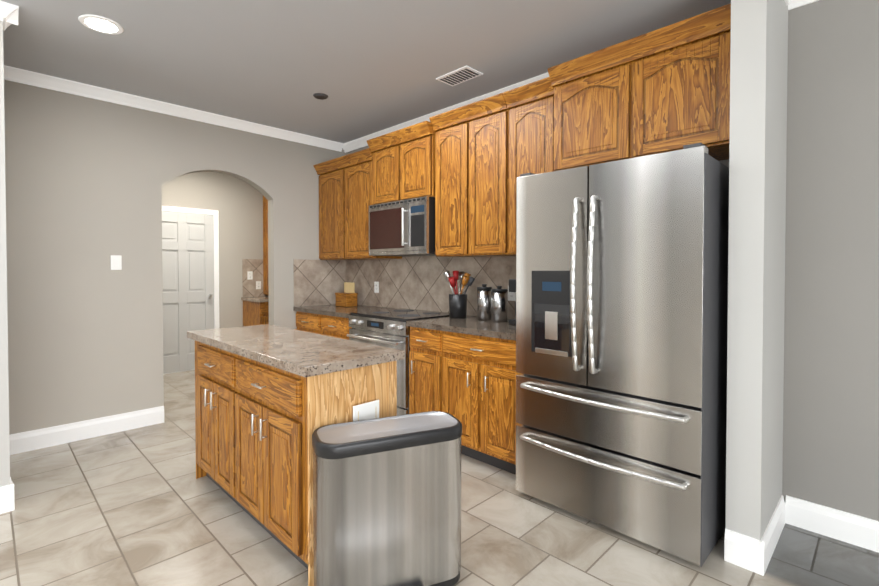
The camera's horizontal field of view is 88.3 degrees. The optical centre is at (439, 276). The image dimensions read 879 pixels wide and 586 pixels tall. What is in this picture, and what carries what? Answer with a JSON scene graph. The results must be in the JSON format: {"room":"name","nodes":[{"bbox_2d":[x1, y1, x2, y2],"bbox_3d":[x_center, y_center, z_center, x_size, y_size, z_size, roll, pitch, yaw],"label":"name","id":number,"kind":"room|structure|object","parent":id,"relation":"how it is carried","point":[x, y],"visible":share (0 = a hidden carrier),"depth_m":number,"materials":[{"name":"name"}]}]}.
{"room":"kitchen","nodes":[
{"label":"kitchen","id":0,"kind":"room"},
{"bbox_2d":[0,21,9,486],"bbox_3d":[-3.702,-0.066,1.135,0.120,2.710,3.780,1,1,45],"label":"wall","id":1,"kind":"structure","parent":0,"point":[4,438],"depth_m":2.43,"materials":[{"name":"white paint"}]},
{"bbox_2d":[0,484,14,513],"bbox_3d":[-3.648,1.219,1.114,0.016,0.140,3.796,1,1,45],"label":"baseboard","id":2,"kind":"structure","parent":1,"relation":"attached to","point":[7,503],"depth_m":2.44,"materials":[{"name":"white wood"}]},
{"bbox_2d":[0,1,18,30],"bbox_3d":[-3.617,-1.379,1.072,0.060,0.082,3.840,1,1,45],"label":"crown molding","id":3,"kind":"structure","parent":1,"relation":"attached to","point":[12,18],"depth_m":2.42,"materials":[{"name":"white"}]},
{"bbox_2d":[4,80,344,434],"bbox_3d":[-3.391,-0.095,2.897,0.120,2.710,6.720,1,1,45],"label":"wall","id":4,"kind":"structure","parent":0,"point":[86,179],"depth_m":3.56,"materials":[{"name":"paint"}]},
{"bbox_2d":[9,406,163,454],"bbox_3d":[-4.031,1.202,2.176,0.016,0.140,4.765,1,1,45],"label":"baseboard","id":5,"kind":"structure","parent":4,"relation":"attached to","point":[21,442],"depth_m":3.47,"materials":[{"name":"white wood"}]},
{"bbox_2d":[111,255,121,269],"bbox_3d":[-2.584,-0.112,3.618,0.009,0.116,0.072,1,1,45],"label":"switch plate","id":6,"kind":"object","parent":4,"relation":"attached to","point":[116,262],"visible":1,"depth_m":3.62,"materials":[{"name":"white plastic"}]},
{"bbox_2d":[4,65,343,151],"bbox_3d":[-3.390,-1.407,2.749,0.060,0.082,6.541,1,1,45],"label":"crown molding","id":7,"kind":"structure","parent":4,"relation":"attached to","point":[22,76],"depth_m":3.76,"materials":[{"name":"white wood"}]},
{"bbox_2d":[293,259,345,306],"bbox_3d":[-1.288,0.064,4.926,0.012,0.494,0.640,1,1,45],"label":"backsplash","id":8,"kind":"structure","parent":4,"relation":"attached to","point":[318,282],"depth_m":4.89,"materials":[{"name":"beige tile"}]},
{"bbox_2d":[162,172,262,327],"bbox_3d":[-3.353,-0.142,5.803,0.120,2.710,3.100,1,1,45],"label":"wall","id":9,"kind":"structure","parent":0,"point":[236,203],"depth_m":6.20,"materials":[{"name":"paint"}]},
{"bbox_2d":[162,211,213,373],"bbox_3d":[-3.258,0.197,5.757,0.084,2.017,0.754,1,1,45],"label":"hall door","id":10,"kind":"structure","parent":9,"relation":"in","point":[188,266],"depth_m":5.79,"materials":[{"name":"grey wood"}]},
{"bbox_2d":[162,206,219,328],"bbox_3d":[-3.283,0.166,5.781,0.018,2.095,0.890,1,1,45],"label":"door frame","id":11,"kind":"structure","parent":9,"relation":"attached to","point":[215,213],"depth_m":6.05,"materials":[{"name":"white wood"}]},
{"bbox_2d":[247,271,252,279],"bbox_3d":[-2.672,-0.017,6.383,0.008,0.116,0.072,1,1,45],"label":"outlet","id":12,"kind":"object","parent":9,"relation":"attached to","point":[249,275],"visible":1,"depth_m":6.38,"materials":[{"name":"white plastic"}]},
{"bbox_2d":[242,259,265,296],"bbox_3d":[-2.547,0.018,6.524,0.012,0.534,0.575,1,1,45],"label":"backsplash","id":13,"kind":"structure","parent":9,"relation":"attached to","point":[255,266],"depth_m":6.42,"materials":[{"name":"beige tile"}]},
{"bbox_2d":[256,281,260,288],"bbox_3d":[-2.587,0.122,6.471,0.008,0.116,0.072,1,1,45],"label":"outlet","id":14,"kind":"object","parent":9,"relation":"attached to","point":[258,284],"visible":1,"depth_m":6.47,"materials":[{"name":"white plastic"}]},
{"bbox_2d":[263,196,268,295],"bbox_3d":[-2.303,-0.488,6.475,0.412,1.520,0.290,1,1,45],"label":"wall cabinet","id":15,"kind":"object","parent":9,"relation":"attached to","point":[265,247],"visible":0.08,"depth_m":6.46,"materials":[{"name":"brown wood"}]},
{"bbox_2d":[0,0,730,142],"bbox_3d":[-1.361,-1.445,1.059,9.900,0.050,7.000,1,1,45],"label":"ceiling","id":16,"kind":"structure","parent":0,"point":[368,67],"depth_m":2.88,"materials":[{"name":"paint"}]},
{"bbox_2d":[78,14,123,34],"bbox_3d":[-1.937,-1.441,2.595,0.210,0.007,0.210,1,1,45],"label":"recessed light","id":17,"kind":"object","parent":16,"relation":"in","point":[100,24],"visible":1,"depth_m":2.58,"materials":[{"name":"white"}]},
{"bbox_2d":[313,93,327,99],"bbox_3d":[-0.962,-1.456,3.663,0.120,0.013,0.120,1,1,45],"label":"recessed light","id":18,"kind":"object","parent":16,"relation":"in","point":[321,96],"visible":0.98,"depth_m":3.64,"materials":[{"name":"grey"}]},
{"bbox_2d":[436,65,482,85],"bbox_3d":[0.143,-1.451,3.285,0.300,0.009,0.180,1,1,45],"label":"ceiling vent","id":19,"kind":"object","parent":16,"relation":"in","point":[460,75],"visible":1,"depth_m":3.27,"materials":[{"name":"white metal"}]},
{"bbox_2d":[0,370,878,585],"bbox_3d":[-1.361,1.315,1.104,9.900,0.050,7.000,1,1,45],"label":"floor","id":20,"kind":"structure","parent":0,"point":[142,506],"depth_m":2.20,"materials":[{"name":"tile"}]},
{"bbox_2d":[241,296,268,325],"bbox_3d":[-2.340,0.747,6.316,0.612,0.915,0.595,1,1,45],"label":"pantry cabinet","id":21,"kind":"object","parent":20,"relation":"on","point":[255,310],"visible":0.15,"depth_m":6.05,"materials":[{"name":"brown wood"}]},
{"bbox_2d":[187,336,396,585],"bbox_3d":[-0.881,0.827,2.468,1.400,0.880,0.514,1,1,45],"label":"kitchen island","id":22,"kind":"object","parent":20,"relation":"on","point":[270,400],"depth_m":2.07,"materials":[{"name":"brown wood"}]},
{"bbox_2d":[187,324,404,379],"bbox_3d":[-0.870,0.367,2.488,1.475,0.040,0.520,1,1,45],"label":"island countertop","id":23,"kind":"structure","parent":22,"relation":"on","point":[312,354],"depth_m":2.21,"materials":[{"name":"beige stone"}]},
{"bbox_2d":[353,400,378,420],"bbox_3d":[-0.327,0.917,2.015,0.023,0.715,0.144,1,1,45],"label":"electrical outlet","id":24,"kind":"object","parent":22,"relation":"attached to","point":[367,410],"visible":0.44,"depth_m":2.00,"materials":[{"name":"white plastic"}]},
{"bbox_2d":[295,312,351,339],"bbox_3d":[-0.932,0.795,4.589,1.002,0.876,0.629,1,1,45],"label":"base cabinet","id":25,"kind":"object","parent":20,"relation":"on","point":[333,326],"depth_m":4.32,"materials":[{"name":"brown wood"}]},
{"bbox_2d":[293,304,396,319],"bbox_3d":[-0.936,0.337,4.577,1.004,0.040,0.642,1,1,45],"label":"countertop","id":26,"kind":"structure","parent":25,"relation":"on","point":[319,310],"depth_m":4.41,"materials":[{"name":"grey stone"}]},
{"bbox_2d":[335,282,357,306],"bbox_3d":[-0.987,0.188,4.800,0.210,0.250,0.150,1,1,45],"label":"box","id":27,"kind":"object","parent":26,"relation":"on","point":[347,297],"visible":0.98,"depth_m":4.75,"materials":[{"name":"brown wood"}]},
{"bbox_2d":[312,411,461,585],"bbox_3d":[-0.199,0.943,1.849,0.606,0.668,0.277,0,1,-23],"label":"trash can","id":28,"kind":"object","parent":20,"relation":"on","point":[386,501],"visible":1,"depth_m":1.75,"materials":[{"name":"silver metal"}]},
{"bbox_2d":[346,308,448,415],"bbox_3d":[-0.328,0.780,3.932,0.768,0.926,0.687,1,1,45],"label":"range oven","id":29,"kind":"object","parent":20,"relation":"on","point":[388,328],"visible":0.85,"depth_m":3.64,"materials":[{"name":"silver metal"}]},
{"bbox_2d":[409,328,428,413],"bbox_3d":[0.129,0.812,3.537,0.421,0.876,0.629,1,1,45],"label":"base cabinet","id":30,"kind":"object","parent":20,"relation":"on","point":[419,337],"depth_m":3.37,"materials":[{"name":"brown wood"}]},
{"bbox_2d":[429,328,520,474],"bbox_3d":[0.455,0.818,3.213,0.774,0.876,0.629,1,1,45],"label":"base cabinet","id":31,"kind":"object","parent":20,"relation":"on","point":[464,372],"depth_m":2.99,"materials":[{"name":"brown wood"}]},
{"bbox_2d":[406,316,515,339],"bbox_3d":[0.350,0.358,3.301,1.061,0.040,0.642,1,1,45],"label":"countertop","id":32,"kind":"structure","parent":31,"relation":"on","point":[468,326],"depth_m":3.16,"materials":[{"name":"grey stone"}]},
{"bbox_2d":[443,271,474,318],"bbox_3d":[0.157,0.142,3.647,0.247,0.380,0.223,1,1,45],"label":"utensil crock","id":33,"kind":"object","parent":32,"relation":"on","point":[457,306],"visible":1,"depth_m":3.59,"materials":[{"name":"black ceramic"}]},
{"bbox_2d":[477,284,491,319],"bbox_3d":[0.347,0.196,3.504,0.116,0.275,0.116,1,1,45],"label":"canister","id":34,"kind":"object","parent":32,"relation":"on","point":[484,302],"visible":0.94,"depth_m":3.46,"materials":[{"name":"silver metal"}]},
{"bbox_2d":[491,286,507,321],"bbox_3d":[0.450,0.203,3.402,0.126,0.265,0.126,1,1,45],"label":"canister","id":35,"kind":"object","parent":32,"relation":"on","point":[499,304],"visible":1,"depth_m":3.35,"materials":[{"name":"silver metal"}]},
{"bbox_2d":[509,279,515,324],"bbox_3d":[0.608,0.179,3.199,0.170,0.320,0.225,1,1,45],"label":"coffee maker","id":36,"kind":"object","parent":32,"relation":"on","point":[512,285],"visible":0.17,"depth_m":3.17,"materials":[{"name":"black plastic"}]},
{"bbox_2d":[516,142,728,566],"bbox_3d":[1.008,0.343,2.490,0.959,1.848,0.812,1,1,45],"label":"refrigerator","id":37,"kind":"object","parent":20,"relation":"on","point":[621,327],"visible":0.96,"depth_m":2.15,"materials":[{"name":"metal"}]},
{"bbox_2d":[345,0,878,520],"bbox_3d":[1.677,-0.089,2.518,7.610,2.710,0.120,1,1,45],"label":"wall","id":38,"kind":"structure","parent":0,"point":[831,366],"depth_m":2.20,"materials":[{"name":"paint"}]},
{"bbox_2d":[317,159,360,259],"bbox_3d":[-0.989,-0.686,4.819,0.562,1.010,0.348,1,1,45],"label":"upper cabinet","id":39,"kind":"object","parent":38,"relation":"attached to","point":[327,172],"depth_m":4.75,"materials":[{"name":"brown wood"}]},
{"bbox_2d":[337,148,402,259],"bbox_3d":[-0.686,-0.681,4.518,0.562,1.010,0.348,1,1,45],"label":"upper cabinet","id":40,"kind":"object","parent":38,"relation":"attached to","point":[352,170],"depth_m":4.42,"materials":[{"name":"brown wood"}]},
{"bbox_2d":[374,282,378,292],"bbox_3d":[-0.659,0.110,4.732,0.072,0.116,0.007,1,1,45],"label":"electrical outlet","id":41,"kind":"object","parent":38,"relation":"attached to","point":[376,287],"visible":1,"depth_m":4.73,"materials":[{"name":"white plastic"}]},
{"bbox_2d":[369,132,392,205],"bbox_3d":[-0.330,-0.946,4.140,0.461,0.587,0.378,1,1,45],"label":"upper cabinet","id":42,"kind":"object","parent":38,"relation":"attached to","point":[381,148],"depth_m":4.06,"materials":[{"name":"brown wood"}]},
{"bbox_2d":[393,119,432,201],"bbox_3d":[-0.098,-0.942,3.909,0.460,0.587,0.378,1,1,45],"label":"upper cabinet","id":43,"kind":"object","parent":38,"relation":"attached to","point":[412,146],"depth_m":3.75,"materials":[{"name":"brown wood"}]},
{"bbox_2d":[369,196,434,255],"bbox_3d":[-0.249,-0.418,3.995,0.766,0.456,0.458,1,1,45],"label":"over-the-range microwave","id":44,"kind":"object","parent":43,"relation":"attached to","point":[406,227],"visible":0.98,"depth_m":3.78,"materials":[{"name":"silver metal"}]},
{"bbox_2d":[346,256,515,318],"bbox_3d":[-0.055,0.067,4.145,2.837,0.514,0.012,1,1,45],"label":"backsplash","id":45,"kind":"structure","parent":38,"relation":"attached to","point":[417,282],"depth_m":4.23,"materials":[{"name":"beige tile"}]},
{"bbox_2d":[433,111,456,256],"bbox_3d":[0.230,-0.711,3.609,0.426,1.100,0.348,1,1,45],"label":"upper cabinet","id":46,"kind":"object","parent":38,"relation":"attached to","point":[444,126],"depth_m":3.54,"materials":[{"name":"brown wood"}]},
{"bbox_2d":[343,72,548,152],"bbox_3d":[0.288,-1.423,3.748,3.875,0.082,0.060,1,1,45],"label":"crown molding","id":47,"kind":"structure","parent":38,"relation":"attached to","point":[358,143],"depth_m":4.14,"materials":[{"name":"white wood"}]},
{"bbox_2d":[457,95,500,256],"bbox_3d":[0.463,-0.707,3.377,0.497,1.100,0.348,1,1,45],"label":"upper cabinet","id":48,"kind":"object","parent":38,"relation":"attached to","point":[476,123],"depth_m":3.32,"materials":[{"name":"brown wood"}]},
{"bbox_2d":[508,286,515,300],"bbox_3d":[0.562,0.130,3.521,0.072,0.116,0.007,1,1,45],"label":"electrical outlet","id":49,"kind":"object","parent":38,"relation":"attached to","point":[511,296],"visible":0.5,"depth_m":3.52,"materials":[{"name":"white plastic"}]},
{"bbox_2d":[497,79,548,255],"bbox_3d":[0.696,-0.703,3.146,0.437,1.100,0.348,1,1,45],"label":"upper cabinet","id":50,"kind":"object","parent":38,"relation":"attached to","point":[523,112],"depth_m":3.07,"materials":[{"name":"brown wood"}]},
{"bbox_2d":[549,47,616,171],"bbox_3d":[1.037,-0.968,2.775,0.556,0.629,0.388,1,1,45],"label":"upper cabinet","id":51,"kind":"object","parent":38,"relation":"attached to","point":[580,90],"depth_m":2.69,"materials":[{"name":"brown wood"}]},
{"bbox_2d":[613,3,730,160],"bbox_3d":[1.337,-0.963,2.478,0.556,0.629,0.388,1,1,45],"label":"upper cabinet","id":52,"kind":"object","parent":38,"relation":"attached to","point":[663,89],"depth_m":2.33,"materials":[{"name":"brown wood"}]},
{"bbox_2d":[788,0,818,9],"bbox_3d":[3.037,-1.378,1.021,3.600,0.082,0.060,1,1,45],"label":"crown molding","id":53,"kind":"structure","parent":38,"relation":"attached to","point":[793,4],"depth_m":2.27,"materials":[{"name":"white"}]},
{"bbox_2d":[785,495,878,552],"bbox_3d":[3.058,1.220,1.073,3.584,0.140,0.016,1,1,45],"label":"baseboard","id":54,"kind":"structure","parent":38,"relation":"attached to","point":[854,529],"depth_m":2.20,"materials":[{"name":"white wood"}]},
{"bbox_2d":[726,0,787,539],"bbox_3d":[1.534,-0.083,2.175,0.130,2.710,0.565,1,1,45],"label":"wall","id":55,"kind":"structure","parent":0,"point":[757,218],"depth_m":1.99,"materials":[{"name":"white paint"}]},
{"bbox_2d":[724,528,764,575],"bbox_3d":[1.335,1.205,1.985,0.146,0.140,0.016,1,1,45],"label":"baseboard","id":56,"kind":"structure","parent":55,"relation":"attached to","point":[742,551],"depth_m":1.98,"materials":[{"name":"white"}]},
{"bbox_2d":[760,495,785,573],"bbox_3d":[1.576,1.203,2.135,0.016,0.140,0.566,1,1,45],"label":"baseboard","id":57,"kind":"structure","parent":55,"relation":"attached to","point":[773,532],"depth_m":2.10,"materials":[{"name":"white"}]}
]}

